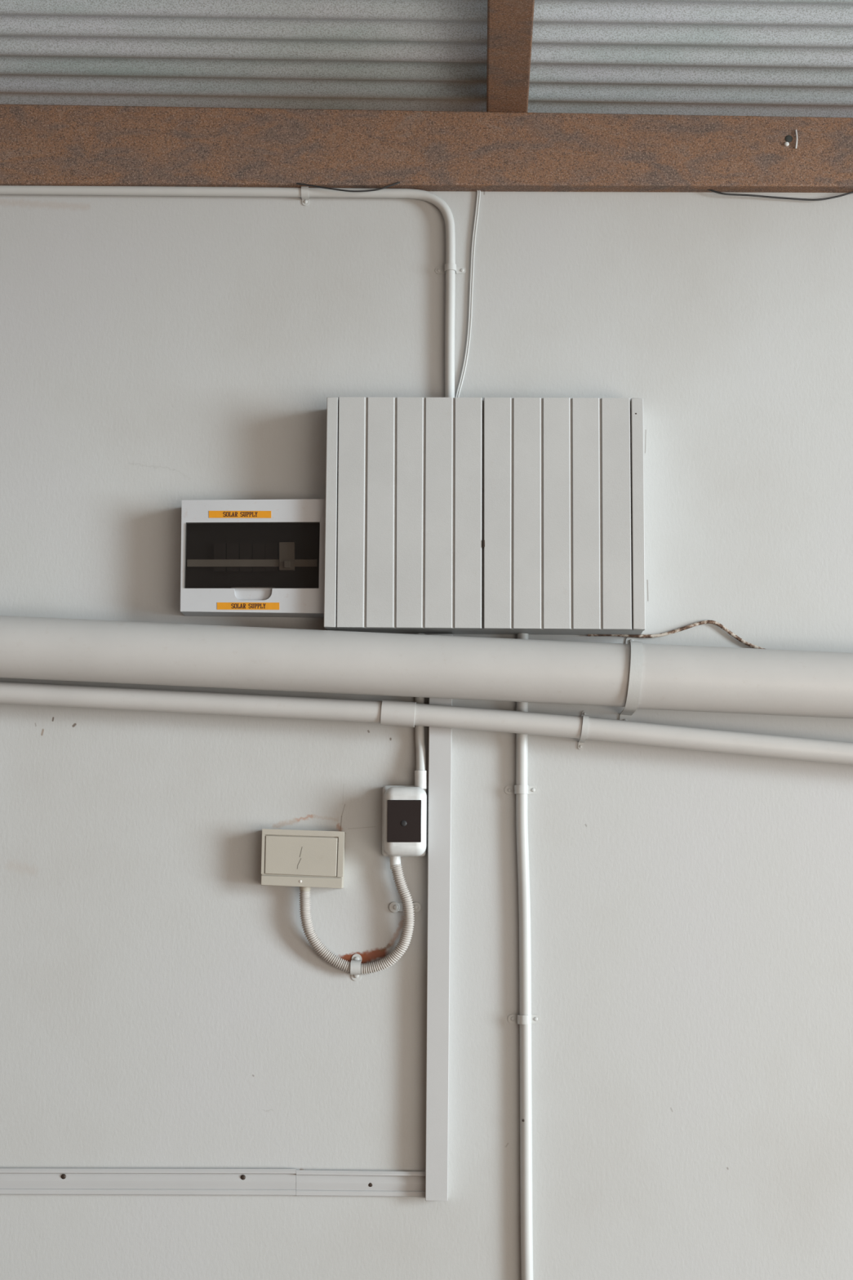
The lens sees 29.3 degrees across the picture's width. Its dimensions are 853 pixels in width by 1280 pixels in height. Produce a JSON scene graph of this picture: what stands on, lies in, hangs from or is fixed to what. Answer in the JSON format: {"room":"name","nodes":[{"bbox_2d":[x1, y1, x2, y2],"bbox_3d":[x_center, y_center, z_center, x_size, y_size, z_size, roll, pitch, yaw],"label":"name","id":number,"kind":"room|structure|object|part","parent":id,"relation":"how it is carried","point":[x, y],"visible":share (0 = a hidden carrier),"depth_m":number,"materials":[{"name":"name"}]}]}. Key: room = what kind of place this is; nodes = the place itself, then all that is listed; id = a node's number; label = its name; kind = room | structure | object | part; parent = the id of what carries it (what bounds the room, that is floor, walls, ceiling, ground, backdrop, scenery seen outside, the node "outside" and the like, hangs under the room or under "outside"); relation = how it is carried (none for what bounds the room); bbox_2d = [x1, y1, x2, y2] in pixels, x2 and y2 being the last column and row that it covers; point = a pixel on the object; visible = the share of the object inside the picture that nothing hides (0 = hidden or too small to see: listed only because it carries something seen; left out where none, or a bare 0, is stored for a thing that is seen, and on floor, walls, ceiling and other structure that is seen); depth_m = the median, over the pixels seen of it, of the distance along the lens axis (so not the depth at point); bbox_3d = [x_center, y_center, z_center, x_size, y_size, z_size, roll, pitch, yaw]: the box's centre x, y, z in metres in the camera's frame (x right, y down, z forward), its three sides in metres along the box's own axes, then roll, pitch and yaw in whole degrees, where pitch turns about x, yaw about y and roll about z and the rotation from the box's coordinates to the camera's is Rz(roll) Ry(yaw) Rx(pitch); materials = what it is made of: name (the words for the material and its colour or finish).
{"room":"garage","nodes":[
{"label":"garage","id":0,"kind":"room"},
{"bbox_2d":[0,191,852,1279],"bbox_3d":[-0.171,0.523,3.033,5.458,2.874,0.140,0,-9,2],"label":"wall","id":1,"kind":"structure","parent":0,"point":[163,1005],"depth_m":2.99,"materials":[{"name":"paint"}]},
{"bbox_2d":[0,1168,295,1195],"bbox_3d":[-1.243,0.968,2.922,2.026,0.061,0.012,0,-9,2],"label":"channel","id":2,"kind":"object","parent":1,"relation":"attached to","point":[20,1181],"visible":1,"depth_m":2.90,"materials":[{"name":"paint"}]},
{"bbox_2d":[0,185,455,397],"bbox_3d":[-1.206,-0.673,3.164,2.524,0.496,0.018,0,-9,2],"label":"conduit","id":3,"kind":"object","parent":1,"relation":"attached to","point":[286,192],"visible":0.95,"depth_m":3.15,"materials":[{"name":"paint"}]},
{"bbox_2d":[180,498,325,617],"bbox_3d":[-0.319,-0.151,3.035,0.272,0.217,0.066,0,-9,2],"label":"box","id":4,"kind":"object","parent":1,"relation":"attached to","point":[240,557],"visible":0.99,"depth_m":3.02,"materials":[{"name":"grey plastic"}]},
{"bbox_3d":[-0.384,-0.153,3.031,0.024,0.054,0.003,0,-9,2],"label":"blank plate","id":5,"kind":"part","parent":4,"relation":"part of","materials":[{"name":"black plastic"}]},
{"bbox_3d":[-0.359,-0.153,3.030,0.024,0.054,0.003,0,-9,2],"label":"blank plate","id":6,"kind":"part","parent":4,"relation":"part of","materials":[{"name":"black plastic"}]},
{"bbox_3d":[-0.335,-0.153,3.029,0.023,0.054,0.003,0,-9,2],"label":"blank plate","id":7,"kind":"part","parent":4,"relation":"part of","materials":[{"name":"black plastic"}]},
{"bbox_3d":[-0.323,-0.142,3.023,0.242,0.014,0.004,0,-9,2],"label":"mounting rail","id":8,"kind":"part","parent":4,"relation":"part of","materials":[{"name":"grey metal"}]},
{"bbox_3d":[-0.324,-0.158,3.038,0.257,0.145,0.004,0,-9,2],"label":"panel","id":9,"kind":"part","parent":4,"relation":"part of","materials":[{"name":"black plastic"}]},
{"bbox_3d":[-0.311,-0.153,3.029,0.023,0.054,0.003,0,-9,2],"label":"blank plate","id":10,"kind":"part","parent":4,"relation":"part of","materials":[{"name":"black plastic"}]},
{"bbox_3d":[-0.287,-0.153,3.028,0.023,0.054,0.003,0,-9,2],"label":"blank plate","id":11,"kind":"part","parent":4,"relation":"part of","materials":[{"name":"black plastic"}]},
{"bbox_2d":[261,828,345,891],"bbox_3d":[-0.223,0.400,2.960,0.149,0.113,0.044,0,-9,2],"label":"junction box","id":12,"kind":"object","parent":1,"relation":"attached to","point":[306,860],"visible":1,"depth_m":2.94,"materials":[{"name":"beige plastic"}]},
{"bbox_3d":[-0.226,0.389,2.943,0.131,0.073,0.004,0,-9,2],"label":"lid","id":13,"kind":"part","parent":12,"relation":"part of","materials":[{"name":"beige plastic"}]},
{"bbox_2d":[301,186,309,205],"bbox_3d":[-0.235,-0.862,3.162,0.014,0.034,0.024,0,-9,2],"label":"saddle","id":14,"kind":"object","parent":1,"relation":"attached to","point":[304,189],"visible":1,"depth_m":3.15,"materials":[{"name":"paint"}]},
{"bbox_2d":[350,953,361,981],"bbox_3d":[-0.127,0.590,2.938,0.019,0.048,0.025,0,-9,2],"label":"saddle","id":15,"kind":"object","parent":1,"relation":"attached to","point":[355,965],"visible":1,"depth_m":2.93,"materials":[{"name":"paint"}]},
{"bbox_2d":[298,863,414,974],"bbox_3d":[-0.126,0.503,2.943,0.209,0.198,0.036,0,-9,2],"label":"corrugated hose","id":16,"kind":"object","parent":1,"relation":"attached to","point":[405,939],"visible":1,"depth_m":2.93,"materials":[{"name":"paint"}]},
{"bbox_2d":[296,1169,425,1196],"bbox_3d":[-0.116,0.962,2.887,0.231,0.046,0.012,0,-9,2],"label":"channel","id":17,"kind":"object","parent":1,"relation":"attached to","point":[308,1183],"visible":1,"depth_m":2.89,"materials":[{"name":"paint"}]},
{"bbox_2d":[382,770,426,869],"bbox_3d":[-0.040,0.325,2.955,0.082,0.179,0.064,0,-9,2],"label":"switch","id":18,"kind":"object","parent":1,"relation":"attached to","point":[404,816],"visible":1,"depth_m":2.93,"materials":[{"name":"white plastic"}]},
{"bbox_2d":[389,902,421,912],"bbox_3d":[-0.039,0.484,2.960,0.059,0.020,0.007,0,-9,2],"label":"saddle","id":19,"kind":"object","parent":1,"relation":"attached to","point":[394,907],"visible":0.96,"depth_m":2.96,"materials":[{"name":"paint"}]},
{"bbox_2d":[414,633,426,770],"bbox_3d":[-0.011,0.119,3.003,0.019,0.264,0.031,3,-9,-15],"label":"conduit","id":20,"kind":"object","parent":1,"relation":"attached to","point":[419,730],"visible":0.44,"depth_m":2.99,"materials":[{"name":"paint"}]},
{"bbox_2d":[0,615,852,719],"bbox_3d":[-0.202,0.039,2.947,4.634,0.330,0.117,0,-9,2],"label":"drain pipe","id":21,"kind":"object","parent":1,"relation":"attached to","point":[678,677],"visible":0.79,"depth_m":2.89,"materials":[{"name":"paint"}]},
{"bbox_2d":[0,103,852,192],"bbox_3d":[-0.173,-0.965,3.226,5.499,0.270,0.146,0,-9,2],"label":"timber beam","id":22,"kind":"structure","parent":1,"relation":"on","point":[41,144],"depth_m":3.15,"materials":[{"name":"brown wood"}]},
{"bbox_2d":[296,181,399,191],"bbox_3d":[-0.151,-0.871,3.139,0.200,0.021,0.005,0,-9,2],"label":"wire","id":23,"kind":"object","parent":22,"relation":"hanging from","point":[397,183],"visible":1,"depth_m":3.14,"materials":[{"name":"black rubber"}]},
{"bbox_2d":[455,190,480,397],"bbox_3d":[0.079,-0.660,3.130,0.051,0.436,0.004,0,-9,2],"label":"cable","id":24,"kind":"object","parent":22,"relation":"hanging from","point":[473,246],"visible":0.97,"depth_m":3.13,"materials":[{"name":"paint"}]},
{"bbox_2d":[486,0,534,112],"bbox_3d":[0.064,-1.497,0.276,0.079,0.077,6.500,0,-9,2],"label":"rafter","id":25,"kind":"object","parent":22,"relation":"on","point":[509,22],"visible":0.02,"depth_m":2.94,"materials":[{"name":"brown wood"}]},
{"bbox_2d":[706,189,852,200],"bbox_3d":[0.716,-0.856,3.133,0.353,0.026,0.008,0,-9,2],"label":"wire","id":26,"kind":"object","parent":22,"relation":"hanging from","point":[712,190],"visible":1,"depth_m":3.13,"materials":[{"name":"black rubber"}]},
{"bbox_2d":[0,681,852,765],"bbox_3d":[-0.210,0.171,2.966,4.662,0.370,0.046,0,-9,2],"label":"pipe","id":27,"kind":"object","parent":1,"relation":"attached to","point":[385,712],"visible":0.98,"depth_m":2.95,"materials":[{"name":"paint"}]},
{"bbox_2d":[425,634,453,1200],"bbox_3d":[0.024,0.487,2.946,0.046,1.005,0.029,0,-9,2],"label":"trunking","id":28,"kind":"object","parent":1,"relation":"attached to","point":[439,822],"visible":0.98,"depth_m":2.92,"materials":[{"name":"paint"}]},
{"bbox_2d":[435,262,466,274],"bbox_3d":[0.046,-0.713,3.131,0.059,0.013,0.024,0,-9,2],"label":"saddle","id":29,"kind":"object","parent":1,"relation":"attached to","point":[440,270],"visible":1,"depth_m":3.14,"materials":[{"name":"paint"}]},
{"bbox_2d":[324,396,645,635],"bbox_3d":[0.108,-0.230,3.020,0.584,0.440,0.094,0,-9,2],"label":"electrical cabinet","id":30,"kind":"object","parent":1,"relation":"attached to","point":[444,515],"visible":1,"depth_m":2.97,"materials":[{"name":"paint"}]},
{"bbox_3d":[-0.031,-0.234,2.988,0.266,0.432,0.017,0,-9,2],"label":"door","id":31,"kind":"part","parent":30,"relation":"part of","materials":[{"name":"paint"}]},
{"bbox_3d":[0.239,-0.232,2.979,0.269,0.432,0.017,0,-9,2],"label":"door","id":32,"kind":"part","parent":30,"relation":"part of","materials":[{"name":"paint"}]},
{"bbox_2d":[504,784,537,794],"bbox_3d":[0.173,0.273,2.977,0.061,0.016,0.024,0,-9,2],"label":"saddle","id":33,"kind":"object","parent":1,"relation":"attached to","point":[519,788],"visible":1,"depth_m":2.98,"materials":[{"name":"paint"}]},
{"bbox_2d":[515,633,533,1279],"bbox_3d":[0.176,0.835,2.892,0.030,1.711,0.022,1,-9,-2],"label":"conduit","id":34,"kind":"object","parent":1,"relation":"attached to","point":[522,740],"visible":0.85,"depth_m":2.92,"materials":[{"name":"paint"}]},
{"bbox_2d":[507,1013,541,1024],"bbox_3d":[0.175,0.677,2.915,0.059,0.016,0.024,0,-9,2],"label":"saddle","id":35,"kind":"object","parent":1,"relation":"attached to","point":[513,1018],"visible":1,"depth_m":2.92,"materials":[{"name":"paint"}]},
{"bbox_2d":[577,711,588,749],"bbox_3d":[0.286,0.160,2.965,0.018,0.072,0.073,0,-9,2],"label":"clip","id":36,"kind":"object","parent":1,"relation":"attached to","point":[585,717],"visible":1,"depth_m":2.94,"materials":[{"name":"paint"}]},
{"bbox_2d":[619,636,643,720],"bbox_3d":[0.370,0.066,2.938,0.035,0.171,0.150,0,-9,2],"label":"strap","id":37,"kind":"object","parent":1,"relation":"attached to","point":[637,648],"visible":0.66,"depth_m":2.88,"materials":[{"name":"paint"}]},
{"bbox_2d":[587,620,764,648],"bbox_3d":[0.478,-0.002,3.015,0.360,0.070,0.006,0,-9,2],"label":"loose cable","id":38,"kind":"object","parent":1,"relation":"attached to","point":[703,622],"visible":0.9,"depth_m":3.02,"materials":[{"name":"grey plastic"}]},
{"bbox_2d":[0,0,852,117],"bbox_3d":[-0.260,-1.554,0.288,5.458,0.170,6.593,0,-9,2],"label":"ceiling","id":39,"kind":"structure","parent":0,"point":[771,58],"depth_m":3.12,"materials":[{"name":"grey metal"}]}
]}

